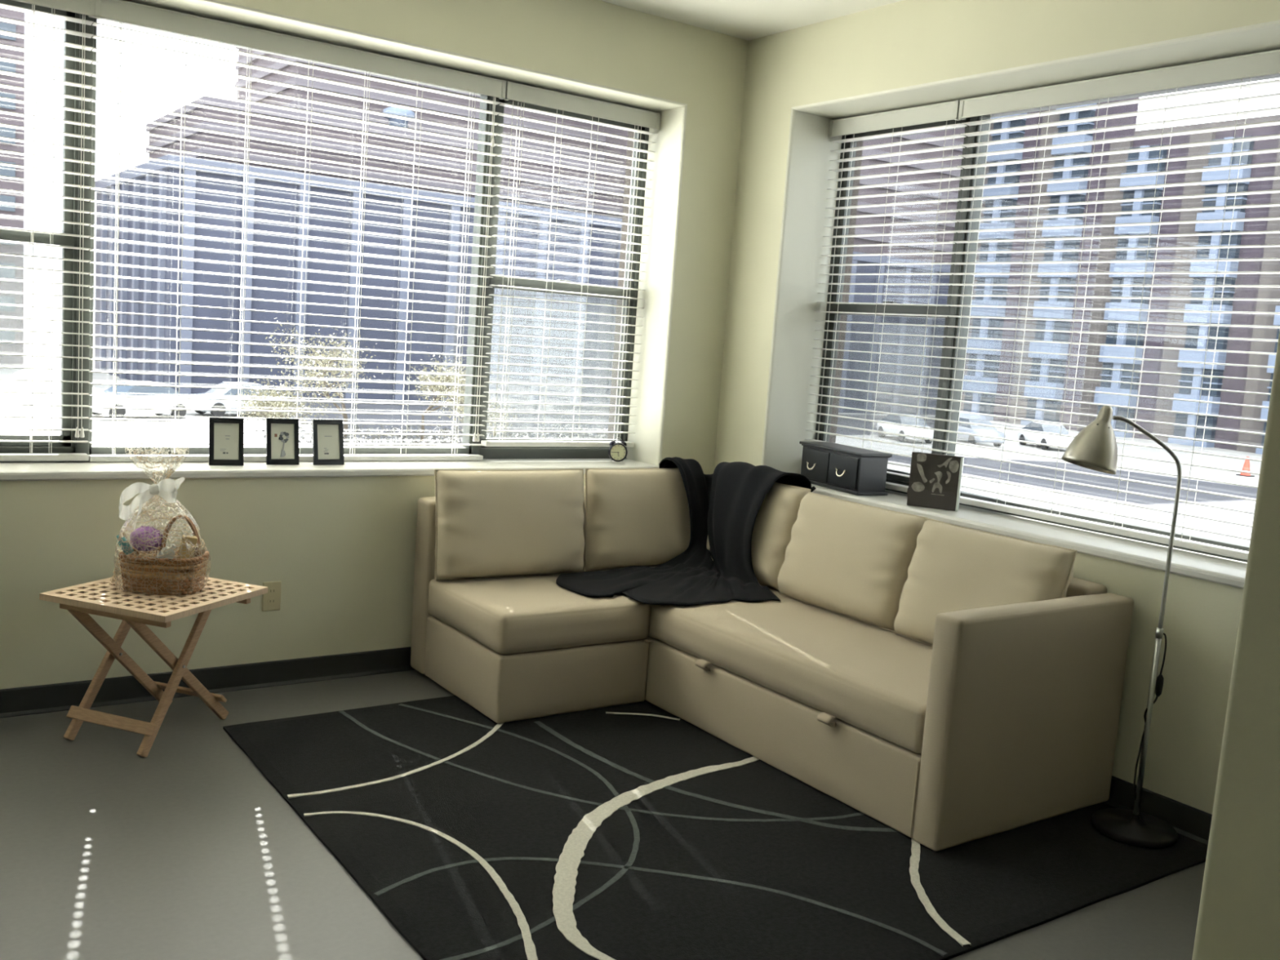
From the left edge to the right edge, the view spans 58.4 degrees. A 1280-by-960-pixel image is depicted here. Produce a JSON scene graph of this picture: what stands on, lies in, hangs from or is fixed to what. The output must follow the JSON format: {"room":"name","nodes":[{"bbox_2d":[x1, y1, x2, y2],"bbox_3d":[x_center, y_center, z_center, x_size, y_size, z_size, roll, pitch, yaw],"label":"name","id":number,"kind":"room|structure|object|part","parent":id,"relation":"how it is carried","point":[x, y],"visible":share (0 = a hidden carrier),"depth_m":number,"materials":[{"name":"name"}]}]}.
{"room":"living room","nodes":[
{"label":"living room","id":0,"kind":"room"},
{"bbox_2d":[0,0,748,688],"bbox_3d":[-1.794,-0.632,4.227,5.950,2.839,0.450,-1,9,-35],"label":"wall","id":1,"kind":"structure","parent":0,"point":[341,550],"depth_m":4.59,"materials":[{"name":"paint"}]},
{"bbox_2d":[0,646,415,718],"bbox_3d":[-1.861,0.759,4.138,5.300,0.098,0.014,-1,9,-35],"label":"baseboard","id":2,"kind":"structure","parent":1,"relation":"attached to","point":[56,697],"depth_m":4.34,"materials":[{"name":"grey rubber"}]},
{"bbox_2d":[262,581,281,611],"bbox_3d":[-1.416,0.446,4.404,0.070,0.114,0.016,-1,9,-35],"label":"wall outlet","id":3,"kind":"object","parent":1,"relation":"attached to","point":[271,601],"visible":0.99,"depth_m":4.40,"materials":[{"name":"beige plastic"}]},
{"bbox_2d":[267,587,276,594],"bbox_3d":[-1.411,0.427,4.396,0.034,0.025,0.003,-1,9,-35],"label":"socket","id":4,"kind":"object","parent":3,"relation":"attached to","point":[270,590],"depth_m":4.39,"materials":[{"name":"beige plastic"}]},
{"bbox_2d":[267,598,276,604],"bbox_3d":[-1.414,0.467,4.401,0.034,0.025,0.003,-1,9,-35],"label":"socket","id":5,"kind":"object","parent":3,"relation":"attached to","point":[270,601],"depth_m":4.40,"materials":[{"name":"beige plastic"}]},
{"bbox_2d":[0,0,648,458],"bbox_3d":[-1.668,-0.892,4.361,4.016,1.637,0.082,-1,9,-35],"label":"window","id":6,"kind":"structure","parent":1,"relation":"in","point":[488,452],"depth_m":4.78,"materials":[{"name":"brown metal"}]},
{"bbox_3d":[-2.663,-0.870,3.660,1.542,1.527,0.050,-1,9,-35],"label":"sash","id":7,"kind":"part","parent":6,"relation":"part of","materials":[{"name":"brown metal"}]},
{"bbox_2d":[0,0,95,461],"bbox_3d":[-2.599,-0.862,3.608,1.591,1.619,0.074,-1,9,-35],"label":"window blind","id":8,"kind":"object","parent":6,"relation":"attached to","point":[87,7],"visible":1,"depth_m":3.97,"materials":[{"name":"white plastic"}]},
{"bbox_3d":[-2.661,-0.073,3.715,1.587,0.022,0.052,-1,9,-35],"label":"rail","id":9,"kind":"part","parent":8,"relation":"part of","materials":[{"name":"white plastic"}]},
{"bbox_3d":[-1.959,-0.897,4.021,0.014,1.440,0.005,-1,9,-35],"label":"pull cord","id":10,"kind":"part","parent":8,"relation":"part of","materials":[{"name":"white fabric"}]},
{"bbox_2d":[88,0,506,462],"bbox_3d":[-1.296,-0.881,4.523,1.593,1.624,0.074,-1,9,-35],"label":"window blind","id":11,"kind":"object","parent":6,"relation":"attached to","point":[120,11],"visible":0.96,"depth_m":4.42,"materials":[{"name":"white plastic"}]},
{"bbox_3d":[-1.358,-0.089,4.629,1.589,0.022,0.052,-1,9,-35],"label":"rail","id":12,"kind":"part","parent":11,"relation":"part of","materials":[{"name":"white plastic"}]},
{"bbox_3d":[-0.665,-0.915,4.928,0.014,1.445,0.005,-1,9,-35],"label":"pull cord","id":13,"kind":"part","parent":11,"relation":"part of","materials":[{"name":"white plastic"}]},
{"bbox_3d":[-0.617,-1.539,4.853,0.002,0.185,0.005,5,7,10],"label":"tilt cord","id":14,"kind":"part","parent":11,"relation":"part of","materials":[{"name":"white plastic"}]},
{"bbox_3d":[-0.356,-0.908,5.278,0.774,1.527,0.050,-1,9,-35],"label":"sash","id":15,"kind":"part","parent":6,"relation":"part of","materials":[{"name":"brown metal"}]},
{"bbox_2d":[480,80,660,447],"bbox_3d":[-0.308,-0.928,5.210,0.802,1.561,0.074,-1,9,-35],"label":"window blind","id":16,"kind":"object","parent":6,"relation":"attached to","point":[514,91],"visible":0.98,"depth_m":5.17,"materials":[{"name":"white plastic"}]},
{"bbox_3d":[-0.591,-0.929,4.979,0.002,1.420,0.005,5,7,10],"label":"tilt cord","id":17,"kind":"part","parent":16,"relation":"part of","materials":[{"name":"white plastic"}]},
{"bbox_3d":[-0.368,-0.168,5.313,0.798,0.022,0.052,-1,9,-35],"label":"rail","id":18,"kind":"part","parent":16,"relation":"part of","materials":[{"name":"white plastic"}]},
{"bbox_2d":[0,458,658,480],"bbox_3d":[-1.681,-0.054,4.398,4.016,0.032,0.466,-1,9,-35],"label":"window sill","id":19,"kind":"structure","parent":1,"relation":"attached to","point":[85,469],"depth_m":4.37,"materials":[{"name":"white paint"}]},
{"bbox_2d":[208,417,244,465],"bbox_3d":[-1.577,-0.144,4.360,0.124,0.188,0.079,0,8,-27],"label":"framed photo","id":20,"kind":"object","parent":19,"relation":"on","point":[226,435],"visible":1,"depth_m":4.34,"materials":[{"name":"black paint"}]},
{"bbox_2d":[213,422,239,459],"bbox_3d":[-1.567,-0.147,4.343,0.090,0.142,0.025,0,8,-27],"label":"print","id":21,"kind":"object","parent":20,"relation":"attached to","point":[226,435],"depth_m":4.34,"materials":[{"name":"grey paper"}]},
{"bbox_2d":[266,417,298,464],"bbox_3d":[-1.407,-0.148,4.492,0.126,0.188,0.084,-1,9,-35],"label":"framed photo","id":22,"kind":"object","parent":19,"relation":"on","point":[282,434],"visible":1,"depth_m":4.47,"materials":[{"name":"black paint"}]},
{"bbox_2d":[271,423,294,458],"bbox_3d":[-1.397,-0.151,4.477,0.090,0.142,0.025,0,8,-32],"label":"print","id":23,"kind":"object","parent":22,"relation":"attached to","point":[282,435],"depth_m":4.47,"materials":[{"name":"grey paper"}]},
{"bbox_2d":[311,419,344,465],"bbox_3d":[-1.256,-0.149,4.585,0.126,0.188,0.079,-2,9,-39],"label":"framed photo","id":24,"kind":"object","parent":19,"relation":"on","point":[327,435],"visible":1,"depth_m":4.57,"materials":[{"name":"black paint"}]},
{"bbox_2d":[317,424,339,459],"bbox_3d":[-1.244,-0.152,4.570,0.092,0.142,0.025,-2,9,-39],"label":"print","id":25,"kind":"object","parent":24,"relation":"attached to","point":[328,435],"depth_m":4.57,"materials":[{"name":"grey paper"}]},
{"bbox_2d":[608,437,627,462],"bbox_3d":[-0.104,-0.142,5.360,0.088,0.114,0.043,2,7,-13],"label":"alarm clock","id":26,"kind":"object","parent":19,"relation":"on","point":[617,451],"visible":1,"depth_m":5.35,"materials":[{"name":"grey metal"}]},
{"bbox_2d":[0,670,1205,959],"bbox_3d":[0.039,1.315,1.659,5.950,0.120,7.250,-1,9,-35],"label":"floor","id":27,"kind":"structure","parent":0,"point":[185,850],"depth_m":3.05,"materials":[{"name":"grey concrete"}]},
{"bbox_2d":[39,575,267,757],"bbox_3d":[-1.591,0.613,3.813,0.498,0.515,0.538,7,8,19],"label":"folding side table","id":28,"kind":"object","parent":27,"relation":"on","point":[136,611],"visible":0.81,"depth_m":3.73,"materials":[{"name":"brown wood"}]},
{"bbox_3d":[-1.795,0.600,3.880,0.021,0.494,0.355,7,8,22],"label":"leg","id":29,"kind":"part","parent":28,"relation":"part of","materials":[{"name":"brown wood"}]},
{"bbox_3d":[-1.763,0.600,3.896,0.021,0.496,0.495,6,7,17],"label":"leg","id":30,"kind":"part","parent":28,"relation":"part of","materials":[{"name":"brown wood"}]},
{"bbox_2d":[108,439,210,595],"bbox_3d":[-1.565,0.112,3.750,0.296,0.495,0.217,4,7,0],"label":"gift basket","id":31,"kind":"object","parent":28,"relation":"on","point":[140,574],"visible":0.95,"depth_m":3.69,"materials":[{"name":"brown wicker"}]},
{"bbox_2d":[115,534,133,555],"bbox_3d":[-1.676,0.211,3.726,0.056,0.068,0.028,4,7,-1],"label":"tube","id":32,"kind":"object","parent":31,"relation":"in","point":[123,539],"visible":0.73,"depth_m":3.72,"materials":[{"name":"teal"}]},
{"bbox_2d":[129,525,163,551],"bbox_3d":[-1.609,0.192,3.738,0.101,0.082,0.102,-1,9,-35],"label":"bath pouf","id":33,"kind":"object","parent":31,"relation":"in","point":[146,528],"visible":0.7,"depth_m":3.71,"materials":[{"name":"purple plastic"}]},
{"bbox_2d":[140,546,179,571],"bbox_3d":[-1.573,0.260,3.769,0.193,0.092,0.180,7,8,24],"label":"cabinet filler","id":34,"kind":"object","parent":31,"relation":"in","point":[151,551],"visible":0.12,"depth_m":3.78,"materials":[{"name":"paper"}]},
{"bbox_2d":[155,544,176,558],"bbox_3d":[-1.546,0.255,3.712,0.087,0.100,0.043,4,7,-1],"label":"bottle","id":35,"kind":"object","parent":31,"relation":"in","point":[160,553],"visible":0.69,"depth_m":3.69,"materials":[{"name":"grey plastic"}]},
{"bbox_3d":[-1.506,0.184,3.758,0.131,0.141,0.022,4,7,-1],"label":"handle","id":36,"kind":"part","parent":31,"relation":"part of","materials":[{"name":"brown wicker"}]},
{"bbox_2d":[176,534,197,559],"bbox_3d":[-1.478,0.233,3.734,0.060,0.112,0.040,-1,9,-35],"label":"carton","id":37,"kind":"object","parent":31,"relation":"in","point":[193,540],"visible":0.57,"depth_m":3.72,"materials":[{"name":"beige cardboard"}]},
{"bbox_3d":[-1.523,0.631,3.785,0.021,0.493,0.355,6,7,18],"label":"leg","id":38,"kind":"part","parent":28,"relation":"part of","materials":[{"name":"brown wood"}]},
{"bbox_3d":[-1.538,0.626,3.818,0.020,0.496,0.494,7,8,19],"label":"leg","id":39,"kind":"part","parent":28,"relation":"part of","materials":[{"name":"brown wood"}]},
{"bbox_2d":[222,695,1208,959],"bbox_3d":[0.173,0.996,3.734,2.383,0.015,2.252,-1,9,-35],"label":"area rug","id":40,"kind":"object","parent":27,"relation":"on","point":[632,831],"visible":0.85,"depth_m":3.28,"materials":[{"name":"black carpet"}]},
{"bbox_2d":[410,496,1133,851],"bbox_3d":[0.331,0.577,4.249,1.548,0.739,2.248,-1,9,-35],"label":"sofa","id":41,"kind":"object","parent":40,"relation":"on","point":[1010,719],"visible":0.81,"depth_m":3.77,"materials":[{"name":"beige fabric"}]},
{"bbox_3d":[-0.323,0.422,5.065,1.417,0.726,0.136,-1,9,-35],"label":"backrest","id":42,"kind":"part","parent":41,"relation":"part of","materials":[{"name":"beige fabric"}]},
{"bbox_2d":[434,468,584,580],"bbox_3d":[-0.524,0.176,4.711,0.684,0.441,0.208,-1,9,-35],"label":"cushion","id":43,"kind":"object","parent":41,"relation":"on","point":[489,522],"visible":1,"depth_m":4.62,"materials":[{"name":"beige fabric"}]},
{"bbox_3d":[-0.406,0.510,4.546,0.676,0.163,0.653,-1,9,-35],"label":"chaise mattress","id":44,"kind":"part","parent":41,"relation":"part of","materials":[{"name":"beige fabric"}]},
{"bbox_2d":[583,467,690,571],"bbox_3d":[0.013,0.167,5.103,0.619,0.439,0.201,-1,9,-35],"label":"cushion","id":45,"kind":"object","parent":41,"relation":"on","point":[633,517],"visible":0.8,"depth_m":4.99,"materials":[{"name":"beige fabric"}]},
{"bbox_2d":[555,457,816,605],"bbox_3d":[0.214,0.189,4.767,0.849,0.496,1.055,9,9,35],"label":"throw blanket","id":46,"kind":"object","parent":41,"relation":"on","point":[724,504],"visible":0.95,"depth_m":4.86,"materials":[{"name":"black fabric"}]},
{"bbox_3d":[0.559,0.598,4.397,0.750,0.164,2.019,-1,9,-35],"label":"seat mattress","id":47,"kind":"part","parent":41,"relation":"part of","materials":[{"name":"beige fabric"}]},
{"bbox_2d":[706,482,810,591],"bbox_3d":[0.492,0.215,4.994,0.220,0.439,0.570,-1,9,-35],"label":"cushion","id":48,"kind":"object","parent":41,"relation":"on","point":[777,514],"visible":0.28,"depth_m":4.79,"materials":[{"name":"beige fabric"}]},
{"bbox_3d":[0.546,0.800,4.422,0.738,0.255,2.013,-1,9,-35],"label":"seat","id":49,"kind":"part","parent":41,"relation":"part of","materials":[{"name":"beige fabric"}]},
{"bbox_2d":[777,491,928,632],"bbox_3d":[0.815,0.306,4.487,0.232,0.430,0.647,-1,9,-35],"label":"cushion","id":50,"kind":"object","parent":41,"relation":"on","point":[852,560],"visible":0.93,"depth_m":4.38,"materials":[{"name":"beige fabric"}]},
{"bbox_2d":[893,518,1077,646],"bbox_3d":[1.173,0.398,3.960,0.237,0.431,0.630,-1,9,-35],"label":"cushion","id":51,"kind":"object","parent":41,"relation":"on","point":[952,567],"visible":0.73,"depth_m":3.93,"materials":[{"name":"beige fabric"}]},
{"bbox_3d":[1.212,0.729,3.575,0.876,0.702,0.106,-1,9,-35],"label":"armrest","id":52,"kind":"part","parent":41,"relation":"part of","materials":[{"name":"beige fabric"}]},
{"bbox_3d":[0.880,0.554,4.692,0.136,0.726,2.147,-1,9,-35],"label":"backrest","id":53,"kind":"part","parent":41,"relation":"part of","materials":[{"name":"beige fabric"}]},
{"bbox_2d":[1061,404,1182,848],"bbox_3d":[1.488,0.445,3.503,0.483,1.328,0.252,3,7,-10],"label":"floor lamp","id":54,"kind":"object","parent":40,"relation":"on","point":[1095,447],"visible":1,"depth_m":3.51,"materials":[{"name":"silver"}]},
{"bbox_3d":[1.360,-0.124,3.450,0.159,0.207,0.161,-1,9,-35],"label":"lamp shade","id":55,"kind":"part","parent":54,"relation":"part of","materials":[{"name":"silver metal"}]},
{"bbox_3d":[1.629,0.792,3.563,0.151,0.647,0.006,4,7,-1],"label":"power cord","id":56,"kind":"part","parent":54,"relation":"part of","materials":[{"name":"black plastic"}]},
{"bbox_2d":[1155,674,1164,697],"bbox_3d":[1.606,0.636,3.544,0.022,0.070,0.022,-1,9,-35],"label":"switch","id":57,"kind":"object","parent":54,"relation":"attached to","point":[1159,679],"depth_m":3.54,"materials":[{"name":"black plastic"}]},
{"bbox_2d":[599,0,902,40],"bbox_3d":[0.250,-1.628,1.290,5.950,0.150,7.250,-1,9,-35],"label":"ceiling","id":58,"kind":"structure","parent":0,"point":[746,20],"depth_m":4.87,"materials":[{"name":"white paint"}]},
{"bbox_2d":[714,0,1279,814],"bbox_3d":[2.524,-0.154,2.872,0.450,2.839,6.800,-1,9,-35],"label":"wall","id":59,"kind":"structure","parent":0,"point":[904,54],"depth_m":4.50,"materials":[{"name":"paint"}]},
{"bbox_2d":[811,484,1247,588],"bbox_3d":[1.473,0.176,4.364,0.466,0.032,2.578,-1,9,-35],"label":"windowsill","id":60,"kind":"structure","parent":59,"relation":"attached to","point":[1215,569],"depth_m":4.05,"materials":[{"name":"white paint"}]},
{"bbox_2d":[799,441,892,495],"bbox_3d":[0.879,-0.054,5.004,0.178,0.178,0.453,1,8,-27],"label":"chest","id":61,"kind":"object","parent":60,"relation":"on","point":[853,470],"visible":0.94,"depth_m":4.87,"materials":[{"name":"black paint"}]},
{"bbox_3d":[0.757,-0.061,5.071,0.020,0.034,0.069,1,8,-27],"label":"drawer handle","id":62,"kind":"part","parent":61,"relation":"part of","materials":[{"name":"silver metal"}]},
{"bbox_3d":[0.775,-0.068,5.065,0.009,0.131,0.199,1,8,-27],"label":"drawer","id":63,"kind":"part","parent":61,"relation":"part of","materials":[{"name":"black paint"}]},
{"bbox_3d":[0.853,-0.030,4.879,0.020,0.034,0.069,1,8,-27],"label":"drawer handle","id":64,"kind":"part","parent":61,"relation":"part of","materials":[{"name":"silver metal"}]},
{"bbox_3d":[0.866,-0.038,4.884,0.009,0.131,0.199,1,8,-27],"label":"drawer","id":65,"kind":"part","parent":61,"relation":"part of","materials":[{"name":"black paint"}]},
{"bbox_3d":[0.891,-0.133,4.997,0.165,0.018,0.453,1,8,-27],"label":"lid","id":66,"kind":"part","parent":61,"relation":"part of","materials":[{"name":"black paint"}]},
{"bbox_2d":[906,451,964,511],"bbox_3d":[1.172,0.005,4.554,0.202,0.216,0.036,7,8,23],"label":"picture frame","id":67,"kind":"object","parent":60,"relation":"on","point":[935,479],"visible":1,"depth_m":4.54,"materials":[{"name":"grey"}]},
{"bbox_2d":[814,73,1279,562],"bbox_3d":[1.632,-0.652,4.330,0.082,1.637,2.578,-1,9,-35],"label":"window","id":68,"kind":"structure","parent":59,"relation":"in","point":[957,247],"depth_m":4.77,"materials":[{"name":"brown metal"}]},
{"bbox_2d":[804,100,967,492],"bbox_3d":[1.043,-0.784,5.023,0.074,1.609,0.736,-1,9,-35],"label":"window blind","id":69,"kind":"object","parent":68,"relation":"attached to","point":[946,111],"visible":0.87,"depth_m":4.96,"materials":[{"name":"white plastic"}]},
{"bbox_3d":[0.994,0.002,5.126,0.052,0.022,0.732,-1,9,-35],"label":"rail","id":70,"kind":"part","parent":69,"relation":"part of","materials":[{"name":"white plastic"}]},
{"bbox_3d":[1.109,-0.776,5.067,0.050,1.527,0.713,-1,9,-35],"label":"sash","id":71,"kind":"part","parent":68,"relation":"part of","materials":[{"name":"brown metal"}]},
{"bbox_2d":[928,48,1279,559],"bbox_3d":[1.776,-0.601,3.982,0.074,1.609,1.820,-1,9,-35],"label":"window blind","id":72,"kind":"object","parent":68,"relation":"attached to","point":[1265,63],"visible":0.88,"depth_m":4.07,"materials":[{"name":"white"}]},
{"bbox_3d":[1.727,0.184,4.086,0.052,0.022,1.816,-1,9,-35],"label":"rail","id":73,"kind":"part","parent":72,"relation":"part of","materials":[{"name":"white plastic"}]},
{"bbox_2d":[1102,775,1212,845],"bbox_3d":[2.180,1.192,2.990,0.014,0.098,6.600,-1,9,-35],"label":"baseboard","id":74,"kind":"structure","parent":59,"relation":"attached to","point":[1191,822],"depth_m":3.68,"materials":[{"name":"grey rubber"}]},
{"bbox_2d":[1191,330,1279,959],"bbox_3d":[1.241,0.148,-0.273,0.130,2.839,2.685,-1,9,-35],"label":"wall partition","id":75,"kind":"structure","parent":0,"point":[1238,918],"depth_m":0.79,"materials":[{"name":"paint"}]},
{"label":"outside","id":76,"kind":"structure","parent":0,"visible":0},
{"bbox_2d":[0,322,1262,487],"bbox_3d":[-14.908,-3.990,62.083,280.000,0.200,290.000,-1,9,-35],"label":"ground","id":77,"kind":"structure","parent":76,"point":[38,337],"depth_m":58.62,"materials":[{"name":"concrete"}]},
{"bbox_2d":[0,8,25,368],"bbox_3d":[-56.490,-22.253,65.302,36.100,29.260,16.200,-1,9,-35],"label":"tower block","id":78,"kind":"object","parent":77,"relation":"on","point":[6,184],"visible":0.68,"depth_m":69.37,"materials":[{"name":"brick"}]},
{"bbox_2d":[92,380,195,418],"bbox_3d":[-20.406,-3.270,46.599,1.760,1.425,4.200,10,9,37],"label":"car","id":79,"kind":"object","parent":77,"relation":"on","point":[121,389],"visible":0.8,"depth_m":46.03,"materials":[{"name":"white paint"}]},
{"bbox_2d":[228,376,339,431],"bbox_3d":[-11.984,-2.116,37.594,3.372,2.595,4.300,-1,9,-35],"label":"bush","id":80,"kind":"object","parent":77,"relation":"on","point":[277,406],"visible":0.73,"depth_m":37.31,"materials":[{"name":"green plant"}]},
{"bbox_2d":[260,317,382,445],"bbox_3d":[-10.783,-3.030,37.971,4.658,4.478,5.060,8,8,31],"label":"street tree","id":81,"kind":"object","parent":77,"relation":"on","point":[322,363],"visible":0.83,"depth_m":37.53,"materials":[{"name":"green plant"}]},
{"bbox_2d":[254,419,608,446],"bbox_3d":[-2.779,-1.397,42.777,23.186,1.458,5.971,-2,10,-42],"label":"hedge","id":82,"kind":"object","parent":77,"relation":"on","point":[517,435],"visible":0.11,"depth_m":39.42,"materials":[{"name":"green plant"}]},
{"bbox_2d":[406,349,492,442],"bbox_3d":[-6.371,-2.484,38.150,3.238,3.973,3.652,-1,9,-35],"label":"street tree","id":83,"kind":"object","parent":77,"relation":"on","point":[447,379],"visible":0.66,"depth_m":37.63,"materials":[{"name":"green plant"}]},
{"bbox_2d":[432,380,517,438],"bbox_3d":[-5.319,-1.972,38.297,3.426,3.063,3.710,-1,9,-35],"label":"street tree","id":84,"kind":"object","parent":77,"relation":"on","point":[462,401],"visible":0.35,"depth_m":38.48,"materials":[{"name":"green plant"}]},
{"bbox_2d":[94,47,964,415],"bbox_3d":[-5.431,-26.126,85.069,61.500,39.260,25.300,-1,9,-35],"label":"office building","id":85,"kind":"structure","parent":77,"relation":"on","point":[105,196],"depth_m":69.25,"materials":[{"name":"glass"}]},
{"bbox_2d":[382,106,414,128],"bbox_3d":[-15.473,-22.991,73.421,2.000,1.800,2.000,-1,9,-35],"label":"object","id":86,"kind":"object","parent":85,"relation":"attached to","point":[391,110],"depth_m":72.84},
{"bbox_2d":[876,413,933,443],"bbox_3d":[14.859,-2.936,64.077,1.760,1.425,4.200,2,7,-14],"label":"car","id":87,"kind":"object","parent":77,"relation":"on","point":[908,420],"visible":0.75,"depth_m":63.19,"materials":[{"name":"white paint"}]},
{"bbox_2d":[956,417,1005,447],"bbox_3d":[18.989,-2.776,65.159,1.760,1.425,4.200,2,7,-14],"label":"car","id":88,"kind":"object","parent":77,"relation":"on","point":[964,428],"visible":0.56,"depth_m":64.00,"materials":[{"name":"white paint"}]},
{"bbox_2d":[1017,422,1074,449],"bbox_3d":[23.403,-2.545,65.837,1.760,1.425,4.200,3,7,-8],"label":"car","id":89,"kind":"object","parent":77,"relation":"on","point":[1036,426],"visible":0.7,"depth_m":65.07,"materials":[{"name":"white paint"}]},
{"bbox_2d":[959,97,1279,454],"bbox_3d":[64.459,-15.117,56.644,20.000,36.100,103.900,-1,9,-35],"label":"apartment building","id":90,"kind":"structure","parent":77,"relation":"on","point":[1264,373],"depth_m":82.00,"materials":[{"name":"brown brick"}]},
{"bbox_2d":[1235,456,1254,476],"bbox_3d":[29.941,-0.679,56.559,0.600,0.970,0.600,-1,9,-35],"label":"traffic cone","id":91,"kind":"object","parent":77,"relation":"on","point":[1246,467],"visible":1,"depth_m":56.44,"materials":[{"name":"orange plastic"}]},
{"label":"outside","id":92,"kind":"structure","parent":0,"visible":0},
{"bbox_2d":[887,454,1257,544],"bbox_3d":[23.315,3.912,19.956,46.000,0.001,76.000,-1,9,-35],"label":"road","id":93,"kind":"structure","parent":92,"point":[1251,492],"depth_m":44.27,"materials":[{"name":"grey asphalt"}]},
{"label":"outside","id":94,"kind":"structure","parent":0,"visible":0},
{"bbox_2d":[183,394,935,438],"bbox_3d":[5.648,-3.411,68.318,59.200,0.001,20.500,-1,9,-35],"label":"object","id":95,"kind":"structure","parent":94,"point":[361,407],"depth_m":59.78,"materials":[{"name":"grey concrete"}]},
{"bbox_2d":[186,382,290,417],"bbox_3d":[-17.658,-3.552,50.338,1.760,1.425,4.200,11,10,43],"label":"car","id":96,"kind":"object","parent":95,"relation":"on","point":[213,393],"visible":0.52,"depth_m":49.30,"materials":[{"name":"silver metal"}]}
]}

